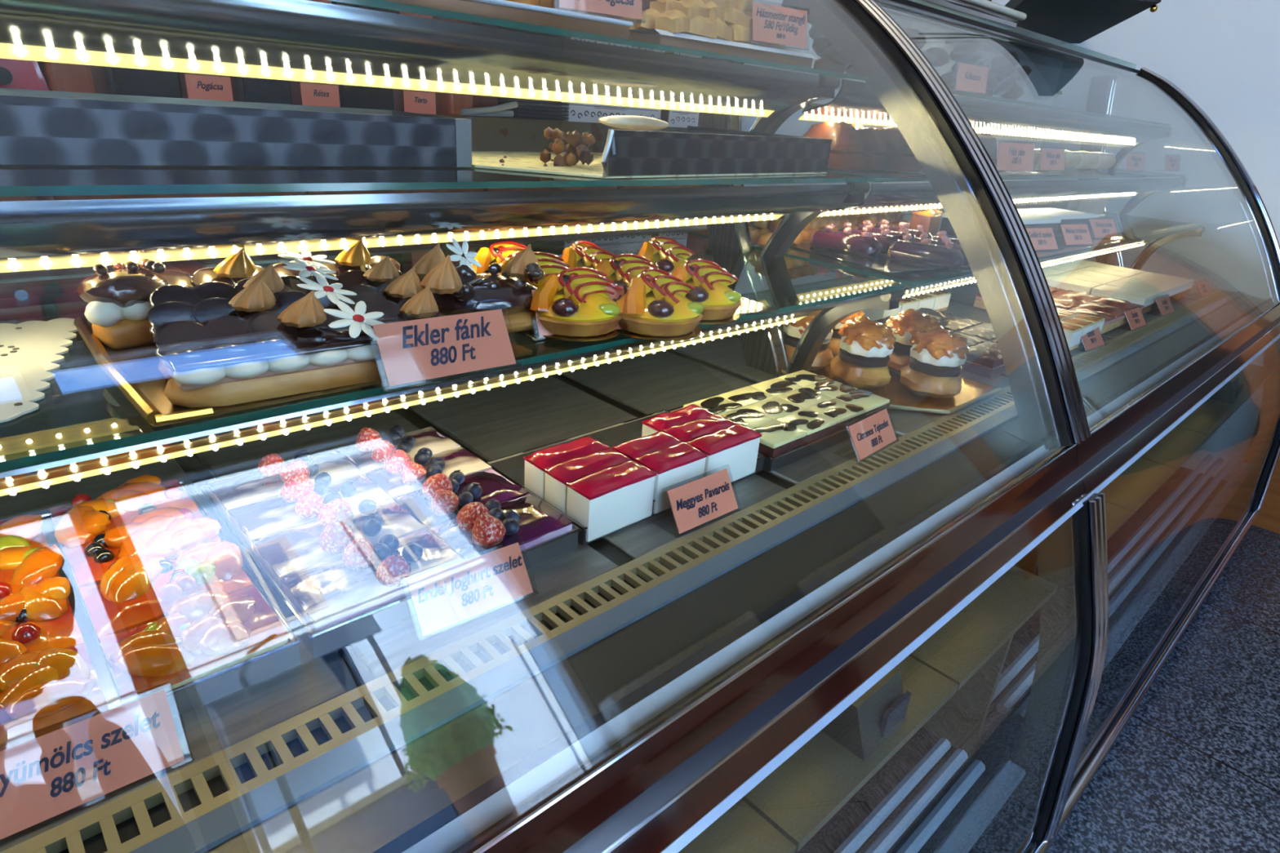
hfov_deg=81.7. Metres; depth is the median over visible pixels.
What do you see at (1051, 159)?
price card
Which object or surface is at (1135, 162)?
price card
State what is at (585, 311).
tartlet
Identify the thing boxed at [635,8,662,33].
stick
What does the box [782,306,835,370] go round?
cream puff
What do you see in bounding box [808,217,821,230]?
pogacsa
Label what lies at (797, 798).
storage shelf
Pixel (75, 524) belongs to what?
slice
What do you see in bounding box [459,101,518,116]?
serving tongs
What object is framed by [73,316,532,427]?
tray
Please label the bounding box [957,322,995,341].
slice
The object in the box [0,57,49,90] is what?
price card
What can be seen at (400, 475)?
slice
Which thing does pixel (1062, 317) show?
slice
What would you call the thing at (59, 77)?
shelf
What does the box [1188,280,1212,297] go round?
price card
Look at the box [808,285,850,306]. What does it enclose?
slice
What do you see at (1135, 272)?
slice
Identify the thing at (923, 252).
roll
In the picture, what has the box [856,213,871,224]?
pogacsa
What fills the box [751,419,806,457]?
slice
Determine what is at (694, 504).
price card
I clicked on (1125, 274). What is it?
slice
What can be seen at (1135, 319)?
price card
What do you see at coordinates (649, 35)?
serving tray
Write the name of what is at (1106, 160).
roll
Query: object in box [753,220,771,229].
pogacsa
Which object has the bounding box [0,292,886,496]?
light fixture
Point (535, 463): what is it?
slice
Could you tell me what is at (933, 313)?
slice
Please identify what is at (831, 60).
bag
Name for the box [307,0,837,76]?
glass shelf
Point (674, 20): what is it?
stick
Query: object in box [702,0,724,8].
stick
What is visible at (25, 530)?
slice
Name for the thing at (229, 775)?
grille
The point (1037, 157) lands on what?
roll
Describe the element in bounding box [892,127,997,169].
pie
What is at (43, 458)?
glass shelf
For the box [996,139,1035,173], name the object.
price card
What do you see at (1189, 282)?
slice
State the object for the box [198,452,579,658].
tray
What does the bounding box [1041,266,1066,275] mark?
slice
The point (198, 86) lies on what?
price card
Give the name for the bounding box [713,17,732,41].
stick
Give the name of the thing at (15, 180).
glass shelf
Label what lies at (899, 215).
pogacsa
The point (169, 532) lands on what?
slice
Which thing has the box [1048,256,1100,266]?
slice
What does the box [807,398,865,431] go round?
slice
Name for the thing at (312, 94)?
price card
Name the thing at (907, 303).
slice
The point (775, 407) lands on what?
slice
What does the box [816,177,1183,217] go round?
light fixture
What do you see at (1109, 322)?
slice
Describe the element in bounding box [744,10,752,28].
stick
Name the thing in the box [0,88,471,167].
tray
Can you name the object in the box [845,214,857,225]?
pogacsa
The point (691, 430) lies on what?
slice
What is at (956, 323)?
slice
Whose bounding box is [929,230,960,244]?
roll
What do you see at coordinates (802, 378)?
slice
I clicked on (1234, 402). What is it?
storage shelf
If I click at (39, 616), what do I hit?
slice
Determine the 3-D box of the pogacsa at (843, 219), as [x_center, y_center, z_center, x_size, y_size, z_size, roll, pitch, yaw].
[0.347,-0.357,1.287,0.031,0.026,0.030,-3,24,-16]
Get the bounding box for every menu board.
[560,101,661,123]
[667,110,698,127]
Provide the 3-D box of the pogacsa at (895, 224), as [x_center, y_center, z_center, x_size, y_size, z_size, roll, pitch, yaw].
[0.485,-0.381,1.411,0.030,0.023,0.029,12,24,17]
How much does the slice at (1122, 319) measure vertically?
0.037 m
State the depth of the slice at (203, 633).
0.46 m
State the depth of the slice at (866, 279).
1.64 m
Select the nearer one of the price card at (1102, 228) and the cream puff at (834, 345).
the cream puff at (834, 345)
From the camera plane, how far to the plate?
0.81 m
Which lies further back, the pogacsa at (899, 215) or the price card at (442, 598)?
the pogacsa at (899, 215)
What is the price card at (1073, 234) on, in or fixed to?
on the glass shelf at (1129, 228)
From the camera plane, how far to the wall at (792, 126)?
2.63 m
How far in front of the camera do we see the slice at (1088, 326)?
1.40 m
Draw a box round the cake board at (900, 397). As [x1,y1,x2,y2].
[781,364,1002,414]
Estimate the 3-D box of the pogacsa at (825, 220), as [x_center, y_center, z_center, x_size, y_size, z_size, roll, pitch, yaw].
[0.306,-0.344,1.249,0.030,0.022,0.031,-4,25,-20]
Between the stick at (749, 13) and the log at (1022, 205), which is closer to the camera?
the stick at (749, 13)
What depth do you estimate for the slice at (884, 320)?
1.35 m
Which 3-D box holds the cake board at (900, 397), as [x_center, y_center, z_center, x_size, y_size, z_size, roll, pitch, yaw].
[0.371,-0.074,1.134,0.234,0.006,0.273,-17,31,-40]
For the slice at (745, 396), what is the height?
0.031 m
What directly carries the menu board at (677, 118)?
on the shelf at (59, 77)
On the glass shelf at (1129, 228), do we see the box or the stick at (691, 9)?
the box
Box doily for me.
[0,317,77,422]
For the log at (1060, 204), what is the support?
on the glass shelf at (1129, 228)
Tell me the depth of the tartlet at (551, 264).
0.71 m
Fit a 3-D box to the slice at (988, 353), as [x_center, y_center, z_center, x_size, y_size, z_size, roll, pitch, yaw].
[0.589,-0.119,1.244,0.118,0.032,0.058,-17,31,-41]
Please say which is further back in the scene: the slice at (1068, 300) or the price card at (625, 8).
the slice at (1068, 300)
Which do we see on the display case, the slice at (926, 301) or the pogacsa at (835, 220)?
the slice at (926, 301)
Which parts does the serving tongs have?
arm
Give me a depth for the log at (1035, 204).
1.81 m
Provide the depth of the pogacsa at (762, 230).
1.18 m
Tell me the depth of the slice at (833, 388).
0.99 m
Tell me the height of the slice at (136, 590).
0.041 m
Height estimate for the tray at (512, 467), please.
0.018 m
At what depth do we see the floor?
1.47 m
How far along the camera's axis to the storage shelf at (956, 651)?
0.89 m
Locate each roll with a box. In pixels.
[810,223,882,256]
[837,222,898,253]
[856,220,915,241]
[872,219,932,238]
[887,234,964,269]
[911,231,969,266]
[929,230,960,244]
[1033,147,1040,168]
[1033,149,1040,166]
[1064,149,1081,168]
[1073,150,1098,168]
[1091,151,1115,168]
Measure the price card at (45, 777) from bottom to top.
0.040 m
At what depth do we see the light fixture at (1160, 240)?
1.60 m
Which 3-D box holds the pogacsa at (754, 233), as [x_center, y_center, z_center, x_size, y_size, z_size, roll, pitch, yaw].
[0.176,-0.301,1.173,0.032,0.025,0.029,2,23,-5]
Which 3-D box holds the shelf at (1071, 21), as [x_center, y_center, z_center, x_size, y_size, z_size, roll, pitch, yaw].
[1.241,-1.353,2.193,0.403,0.346,1.231,9,24,10]
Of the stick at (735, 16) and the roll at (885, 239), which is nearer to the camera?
the stick at (735, 16)
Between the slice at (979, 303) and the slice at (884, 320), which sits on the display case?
the slice at (979, 303)
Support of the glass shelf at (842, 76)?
attached to the display case
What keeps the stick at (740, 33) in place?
on the serving tray at (649, 35)
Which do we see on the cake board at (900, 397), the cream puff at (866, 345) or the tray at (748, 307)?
the cream puff at (866, 345)
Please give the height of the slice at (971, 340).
0.033 m
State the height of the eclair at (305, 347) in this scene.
0.061 m
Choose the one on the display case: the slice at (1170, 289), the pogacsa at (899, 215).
the slice at (1170, 289)
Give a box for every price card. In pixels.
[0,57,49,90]
[0,681,194,845]
[184,73,233,101]
[300,82,340,106]
[364,309,521,391]
[403,90,435,114]
[403,537,537,641]
[531,285,624,337]
[555,0,644,23]
[652,465,737,537]
[742,1,809,51]
[835,405,896,461]
[953,60,988,93]
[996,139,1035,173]
[1026,227,1058,251]
[1033,146,1064,172]
[1056,224,1094,246]
[1080,327,1104,351]
[1087,217,1119,238]
[1115,151,1144,172]
[1124,306,1146,329]
[1153,153,1179,172]
[1155,294,1174,315]
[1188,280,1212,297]
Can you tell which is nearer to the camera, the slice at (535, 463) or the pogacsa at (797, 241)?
the slice at (535, 463)
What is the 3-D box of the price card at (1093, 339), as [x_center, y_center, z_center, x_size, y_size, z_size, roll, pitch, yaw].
[0.859,-0.171,1.413,0.097,0.039,0.035,-15,30,-38]
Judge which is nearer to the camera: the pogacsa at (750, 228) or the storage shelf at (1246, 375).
the pogacsa at (750, 228)
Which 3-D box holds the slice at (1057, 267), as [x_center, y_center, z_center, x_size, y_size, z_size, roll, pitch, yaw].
[1.117,-0.420,2.021,0.090,0.042,0.113,-17,31,-41]
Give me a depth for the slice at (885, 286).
1.58 m
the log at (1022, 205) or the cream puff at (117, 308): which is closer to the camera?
the cream puff at (117, 308)
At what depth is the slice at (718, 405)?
0.91 m
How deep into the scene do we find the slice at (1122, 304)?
1.65 m
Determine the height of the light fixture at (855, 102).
0.054 m
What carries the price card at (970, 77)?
on the glass shelf at (842, 76)
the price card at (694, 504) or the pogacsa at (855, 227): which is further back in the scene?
the pogacsa at (855, 227)
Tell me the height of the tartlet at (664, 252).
0.048 m
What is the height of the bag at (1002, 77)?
0.100 m
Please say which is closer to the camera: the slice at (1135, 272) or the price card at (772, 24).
the price card at (772, 24)
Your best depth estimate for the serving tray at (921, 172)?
1.32 m
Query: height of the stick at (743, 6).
0.028 m
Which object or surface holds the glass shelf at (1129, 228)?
attached to the display case
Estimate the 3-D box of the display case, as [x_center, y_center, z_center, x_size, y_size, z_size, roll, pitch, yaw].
[0.291,-0.008,1.130,3.519,1.323,0.898,-17,31,-40]
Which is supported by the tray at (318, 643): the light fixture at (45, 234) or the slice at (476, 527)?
the slice at (476, 527)
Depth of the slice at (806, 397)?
0.95 m
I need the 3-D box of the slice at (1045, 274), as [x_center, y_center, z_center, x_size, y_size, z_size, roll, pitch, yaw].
[0.983,-0.378,1.902,0.090,0.042,0.112,-17,31,-40]
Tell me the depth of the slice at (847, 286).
1.56 m
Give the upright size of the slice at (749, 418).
0.031 m
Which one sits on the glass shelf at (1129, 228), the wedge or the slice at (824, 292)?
the wedge
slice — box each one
[0,512,48,549]
[0,543,63,599]
[0,577,84,666]
[0,643,108,751]
[48,473,199,568]
[62,506,222,611]
[78,540,253,663]
[98,586,288,706]
[205,449,361,521]
[227,471,390,552]
[251,497,425,591]
[280,528,463,632]
[336,425,460,476]
[364,446,491,502]
[393,468,528,531]
[427,493,573,560]
[523,435,609,499]
[543,448,631,514]
[565,459,657,542]
[612,430,682,461]
[635,441,707,513]
[641,404,713,436]
[662,413,737,442]
[683,395,742,414]
[685,423,761,482]
[717,386,773,407]
[720,407,773,428]
[746,396,804,419]
[749,377,803,397]
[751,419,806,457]
[776,408,837,444]
[777,369,828,387]
[777,387,832,408]
[805,379,857,399]
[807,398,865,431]
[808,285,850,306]
[830,282,868,292]
[835,292,856,296]
[835,388,889,419]
[848,279,884,288]
[853,288,873,293]
[861,303,902,320]
[866,279,890,285]
[871,284,892,289]
[874,315,891,324]
[898,297,919,311]
[906,293,935,309]
[914,307,952,319]
[921,289,951,311]
[936,315,982,332]
[955,332,986,347]
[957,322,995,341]
[965,341,1004,368]
[973,293,986,309]
[1040,258,1089,269]
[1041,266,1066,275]
[1043,263,1078,271]
[1044,272,1053,276]
[1045,275,1102,295]
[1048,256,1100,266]
[1048,284,1061,293]
[1051,288,1102,302]
[1051,293,1087,307]
[1054,302,1072,310]
[1056,271,1114,284]
[1056,307,1079,318]
[1058,314,1068,321]
[1061,317,1094,346]
[1061,321,1084,351]
[1068,307,1116,334]
[1069,269,1124,280]
[1072,313,1105,332]
[1075,302,1128,328]
[1080,266,1135,277]
[1090,284,1155,314]
[1090,297,1144,322]
[1093,263,1145,275]
[1105,280,1166,310]
[1116,277,1176,301]
[1128,274,1186,302]
[1139,271,1195,297]
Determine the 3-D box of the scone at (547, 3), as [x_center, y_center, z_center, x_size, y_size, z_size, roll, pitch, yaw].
[-0.088,-0.431,0.753,0.037,0.027,0.038,-17,31,-40]
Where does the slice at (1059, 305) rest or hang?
on the display case
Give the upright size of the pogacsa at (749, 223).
0.025 m
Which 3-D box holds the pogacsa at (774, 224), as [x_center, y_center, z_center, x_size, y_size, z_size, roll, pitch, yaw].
[0.221,-0.320,1.174,0.030,0.021,0.030,1,23,-10]
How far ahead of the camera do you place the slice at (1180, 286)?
1.91 m
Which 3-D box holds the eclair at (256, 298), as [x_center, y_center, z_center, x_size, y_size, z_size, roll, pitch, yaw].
[-0.237,-0.077,0.522,0.184,0.060,0.055,-15,30,-38]
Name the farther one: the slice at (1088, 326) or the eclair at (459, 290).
the slice at (1088, 326)
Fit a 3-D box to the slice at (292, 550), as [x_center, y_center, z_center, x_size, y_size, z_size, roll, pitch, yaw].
[-0.241,0.087,0.598,0.117,0.050,0.064,-17,31,-40]
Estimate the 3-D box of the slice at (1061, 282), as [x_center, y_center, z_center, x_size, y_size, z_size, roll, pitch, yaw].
[1.061,-0.340,1.826,0.090,0.042,0.113,-17,31,-41]
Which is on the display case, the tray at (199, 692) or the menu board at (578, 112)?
the tray at (199, 692)
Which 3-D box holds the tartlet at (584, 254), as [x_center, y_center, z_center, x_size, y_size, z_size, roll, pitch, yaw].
[-0.057,-0.165,0.777,0.086,0.048,0.090,18,27,29]
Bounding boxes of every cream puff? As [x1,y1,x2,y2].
[75,258,168,349]
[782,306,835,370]
[818,293,864,357]
[830,316,896,388]
[885,308,940,374]
[899,324,969,398]
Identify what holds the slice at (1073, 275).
on the display case
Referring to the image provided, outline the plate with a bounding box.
[598,115,669,129]
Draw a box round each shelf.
[0,0,702,297]
[0,164,867,196]
[0,231,905,471]
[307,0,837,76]
[678,799,795,852]
[687,211,1203,286]
[741,655,958,852]
[826,167,1184,182]
[835,73,1160,125]
[908,565,1057,690]
[945,0,1161,44]
[1098,457,1175,516]
[1105,501,1132,540]
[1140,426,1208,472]
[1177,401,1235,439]
[1205,382,1250,413]
[1235,363,1254,385]
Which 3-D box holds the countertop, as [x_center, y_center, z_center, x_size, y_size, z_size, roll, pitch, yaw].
[-0.209,-0.603,0.806,2.592,0.020,0.205,-17,31,-40]
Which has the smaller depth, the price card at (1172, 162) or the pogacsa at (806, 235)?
the pogacsa at (806, 235)
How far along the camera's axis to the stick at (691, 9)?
0.81 m
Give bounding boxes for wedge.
[909,208,942,236]
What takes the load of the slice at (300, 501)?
on the tray at (318, 643)
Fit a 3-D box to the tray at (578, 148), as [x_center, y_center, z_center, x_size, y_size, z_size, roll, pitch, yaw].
[-0.045,-0.319,0.839,0.264,0.045,0.628,24,30,37]
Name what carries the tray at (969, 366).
on the display case
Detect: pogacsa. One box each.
[747,221,754,226]
[748,225,758,230]
[749,229,759,243]
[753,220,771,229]
[756,232,773,246]
[757,227,771,234]
[769,217,782,231]
[792,233,803,244]
[800,230,812,243]
[803,222,810,231]
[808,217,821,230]
[808,229,817,241]
[819,216,830,228]
[826,216,839,226]
[835,214,848,227]
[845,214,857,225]
[849,225,857,229]
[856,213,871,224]
[866,213,877,224]
[873,213,885,222]
[884,211,894,222]
[889,221,899,226]
[891,211,903,222]
[899,219,910,228]
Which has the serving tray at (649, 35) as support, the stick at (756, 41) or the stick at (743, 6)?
the stick at (756, 41)
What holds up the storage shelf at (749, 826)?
attached to the display case
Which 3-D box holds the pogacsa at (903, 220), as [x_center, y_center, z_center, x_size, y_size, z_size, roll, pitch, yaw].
[0.511,-0.387,1.431,0.029,0.025,0.030,2,23,-6]
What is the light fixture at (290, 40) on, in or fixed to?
attached to the display case
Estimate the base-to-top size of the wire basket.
0.047 m
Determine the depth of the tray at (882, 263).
1.09 m
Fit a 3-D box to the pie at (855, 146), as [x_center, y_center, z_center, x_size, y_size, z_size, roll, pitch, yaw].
[0.340,-0.437,1.148,0.199,0.064,0.102,-14,29,-36]
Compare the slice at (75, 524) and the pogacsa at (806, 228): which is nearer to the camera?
the slice at (75, 524)
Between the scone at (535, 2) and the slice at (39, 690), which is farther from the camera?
the scone at (535, 2)
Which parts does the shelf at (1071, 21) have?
knob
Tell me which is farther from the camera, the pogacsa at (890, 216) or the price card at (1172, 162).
the price card at (1172, 162)
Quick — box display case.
[0,0,1279,852]
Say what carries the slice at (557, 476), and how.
on the tray at (512, 467)
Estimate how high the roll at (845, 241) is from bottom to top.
0.037 m
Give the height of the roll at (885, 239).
0.038 m
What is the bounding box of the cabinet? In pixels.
[1252,456,1279,533]
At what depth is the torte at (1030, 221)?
1.45 m
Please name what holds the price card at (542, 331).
on the tray at (748, 307)
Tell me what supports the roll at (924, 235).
on the tray at (882, 263)
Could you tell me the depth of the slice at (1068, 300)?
1.64 m
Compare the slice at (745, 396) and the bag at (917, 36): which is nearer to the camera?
the slice at (745, 396)
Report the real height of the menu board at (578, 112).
0.151 m
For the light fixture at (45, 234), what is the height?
0.059 m
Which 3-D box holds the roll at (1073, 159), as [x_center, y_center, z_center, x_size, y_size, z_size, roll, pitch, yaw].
[0.981,-0.622,1.723,0.116,0.044,0.043,-12,28,-33]
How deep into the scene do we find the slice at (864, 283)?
1.61 m
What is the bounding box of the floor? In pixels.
[1045,524,1279,852]
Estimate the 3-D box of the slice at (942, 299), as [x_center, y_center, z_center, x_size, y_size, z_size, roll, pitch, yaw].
[0.624,-0.272,1.593,0.067,0.040,0.055,-17,31,-40]
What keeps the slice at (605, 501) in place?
on the tray at (512, 467)
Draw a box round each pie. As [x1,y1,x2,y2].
[802,121,920,170]
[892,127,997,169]
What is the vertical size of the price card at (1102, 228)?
0.040 m
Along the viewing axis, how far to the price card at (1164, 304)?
1.75 m
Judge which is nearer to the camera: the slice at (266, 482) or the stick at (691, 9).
the slice at (266, 482)
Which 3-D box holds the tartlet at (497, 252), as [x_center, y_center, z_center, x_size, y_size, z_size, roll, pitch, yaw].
[-0.135,-0.157,0.745,0.085,0.048,0.085,-5,25,-20]
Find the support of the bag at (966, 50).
on the glass shelf at (842, 76)
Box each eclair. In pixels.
[146,266,423,379]
[147,256,404,306]
[152,284,439,408]
[159,240,400,288]
[413,237,544,333]
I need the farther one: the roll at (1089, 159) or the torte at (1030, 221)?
the roll at (1089, 159)
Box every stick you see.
[623,10,644,34]
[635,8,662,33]
[649,0,678,13]
[654,8,690,32]
[671,0,710,20]
[680,15,718,39]
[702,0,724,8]
[705,0,725,22]
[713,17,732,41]
[724,7,750,27]
[728,23,755,42]
[737,0,755,13]
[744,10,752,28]
[746,40,769,44]
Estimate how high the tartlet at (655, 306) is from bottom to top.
0.048 m
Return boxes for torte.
[939,212,1061,237]
[1017,207,1098,234]
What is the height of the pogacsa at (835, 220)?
0.024 m
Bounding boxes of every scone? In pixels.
[506,0,538,5]
[538,0,570,9]
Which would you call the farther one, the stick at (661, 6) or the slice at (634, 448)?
the stick at (661, 6)
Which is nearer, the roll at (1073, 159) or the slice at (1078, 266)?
the roll at (1073, 159)
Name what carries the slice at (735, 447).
on the tray at (512, 467)
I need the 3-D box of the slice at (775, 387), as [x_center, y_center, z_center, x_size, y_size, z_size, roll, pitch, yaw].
[0.182,-0.042,0.996,0.064,0.031,0.046,-17,31,-40]
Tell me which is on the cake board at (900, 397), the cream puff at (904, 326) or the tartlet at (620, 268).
the cream puff at (904, 326)
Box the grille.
[0,288,1236,852]
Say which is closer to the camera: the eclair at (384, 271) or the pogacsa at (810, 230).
the eclair at (384, 271)
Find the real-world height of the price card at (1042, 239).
0.040 m
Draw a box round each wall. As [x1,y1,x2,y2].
[741,0,891,198]
[881,0,1279,476]
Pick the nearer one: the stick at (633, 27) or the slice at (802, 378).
the stick at (633, 27)
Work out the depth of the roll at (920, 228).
1.24 m
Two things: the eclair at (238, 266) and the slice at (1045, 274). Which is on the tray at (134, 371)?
the eclair at (238, 266)
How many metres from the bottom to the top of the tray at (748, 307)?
0.002 m
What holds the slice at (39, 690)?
on the tray at (199, 692)
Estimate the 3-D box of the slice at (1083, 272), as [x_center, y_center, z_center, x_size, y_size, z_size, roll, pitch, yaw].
[1.196,-0.380,1.946,0.090,0.042,0.113,-17,31,-40]
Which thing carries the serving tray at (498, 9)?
on the glass shelf at (376, 5)
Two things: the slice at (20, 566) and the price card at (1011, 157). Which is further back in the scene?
the price card at (1011, 157)
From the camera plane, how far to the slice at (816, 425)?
0.88 m
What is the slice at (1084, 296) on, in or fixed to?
on the display case
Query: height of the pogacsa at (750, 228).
0.024 m
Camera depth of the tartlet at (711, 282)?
0.71 m
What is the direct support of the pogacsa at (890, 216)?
on the pogacsa
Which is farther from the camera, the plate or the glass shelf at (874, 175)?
the glass shelf at (874, 175)
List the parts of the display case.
deck panel, rail, deck panel, rail, panel, rail, deck panel, deck panel, mahogany trim, shelf arm, deck panel, shelf arm, shelf arm, deck panel, deck panel, glass, curved post, kick panel, deck panel, deck panel, glass, deck panel, post, glass, deck panel, kick panel, shelf arm, floor rail, shelf arm, shelf arm, glass, mahogany trim, deck panel, curved post, post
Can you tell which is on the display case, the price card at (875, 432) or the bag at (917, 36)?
the price card at (875, 432)
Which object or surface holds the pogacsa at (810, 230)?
on the doily
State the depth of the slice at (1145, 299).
1.73 m
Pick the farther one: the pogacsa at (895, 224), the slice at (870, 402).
the pogacsa at (895, 224)
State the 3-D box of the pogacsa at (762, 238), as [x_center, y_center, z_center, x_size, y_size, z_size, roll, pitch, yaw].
[0.198,-0.291,1.151,0.030,0.023,0.030,8,24,7]
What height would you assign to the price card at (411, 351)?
0.042 m
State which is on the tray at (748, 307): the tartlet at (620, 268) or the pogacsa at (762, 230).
the tartlet at (620, 268)
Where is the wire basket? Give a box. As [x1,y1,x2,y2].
[497,97,568,121]
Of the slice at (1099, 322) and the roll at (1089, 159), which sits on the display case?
the slice at (1099, 322)
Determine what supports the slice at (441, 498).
on the tray at (318, 643)
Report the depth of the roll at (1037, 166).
1.62 m
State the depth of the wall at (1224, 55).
2.37 m
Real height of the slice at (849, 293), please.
0.040 m
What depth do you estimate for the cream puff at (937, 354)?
1.05 m
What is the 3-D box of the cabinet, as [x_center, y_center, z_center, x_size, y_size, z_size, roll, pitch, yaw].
[2.378,-0.119,1.821,0.185,1.278,1.015,-17,31,-40]
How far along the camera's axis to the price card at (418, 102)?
1.57 m
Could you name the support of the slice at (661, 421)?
on the tray at (512, 467)
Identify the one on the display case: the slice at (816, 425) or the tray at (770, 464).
the tray at (770, 464)
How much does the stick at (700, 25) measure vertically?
0.024 m
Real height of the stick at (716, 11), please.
0.025 m
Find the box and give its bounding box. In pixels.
[1066,196,1108,216]
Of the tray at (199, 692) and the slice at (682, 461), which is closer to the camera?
the tray at (199, 692)
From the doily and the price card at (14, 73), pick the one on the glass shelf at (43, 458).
the doily
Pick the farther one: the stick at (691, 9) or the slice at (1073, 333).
the slice at (1073, 333)
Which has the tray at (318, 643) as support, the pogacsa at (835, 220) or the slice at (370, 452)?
the slice at (370, 452)
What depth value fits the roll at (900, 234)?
1.21 m
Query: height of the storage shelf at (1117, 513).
0.011 m
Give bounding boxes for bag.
[808,25,860,75]
[902,27,934,64]
[925,39,985,89]
[976,52,1031,99]
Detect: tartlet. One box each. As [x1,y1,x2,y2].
[471,240,534,273]
[499,252,570,287]
[528,266,622,341]
[560,240,616,269]
[594,253,658,293]
[616,268,704,341]
[637,235,695,274]
[671,258,741,324]
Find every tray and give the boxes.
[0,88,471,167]
[41,480,301,717]
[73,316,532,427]
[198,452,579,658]
[382,0,633,39]
[422,113,831,177]
[485,409,765,545]
[518,296,778,341]
[627,28,817,67]
[666,405,892,471]
[790,241,970,273]
[887,169,1062,176]
[961,360,1006,378]
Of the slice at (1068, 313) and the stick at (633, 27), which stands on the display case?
the slice at (1068, 313)
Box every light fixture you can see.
[0,0,818,117]
[0,184,849,272]
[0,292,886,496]
[798,79,1168,145]
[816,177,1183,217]
[902,227,1200,297]
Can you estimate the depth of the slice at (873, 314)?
1.43 m
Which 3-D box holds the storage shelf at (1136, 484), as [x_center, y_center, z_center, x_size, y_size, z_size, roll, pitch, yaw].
[0.833,0.083,1.336,0.261,0.011,0.169,-17,31,-40]
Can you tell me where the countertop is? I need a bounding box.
[909,0,1017,29]
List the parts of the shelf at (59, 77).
door, door, panel, door, door, door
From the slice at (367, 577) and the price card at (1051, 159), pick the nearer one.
the slice at (367, 577)
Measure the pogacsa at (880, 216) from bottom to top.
0.024 m
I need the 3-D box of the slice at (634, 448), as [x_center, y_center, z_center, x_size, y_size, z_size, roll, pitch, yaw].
[0.007,0.037,0.753,0.068,0.053,0.033,-17,31,-40]
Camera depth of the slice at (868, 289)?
1.54 m
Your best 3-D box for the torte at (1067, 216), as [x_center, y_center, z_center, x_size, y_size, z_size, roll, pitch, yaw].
[0.902,-0.457,1.636,0.217,0.042,0.109,-12,28,-33]
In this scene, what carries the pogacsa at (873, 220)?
on the pogacsa
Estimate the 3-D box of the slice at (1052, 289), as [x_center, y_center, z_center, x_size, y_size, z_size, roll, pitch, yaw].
[0.950,-0.325,1.778,0.094,0.036,0.085,-17,31,-40]
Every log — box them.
[1014,202,1025,208]
[1025,200,1048,208]
[1047,200,1068,209]
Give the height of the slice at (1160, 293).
0.042 m

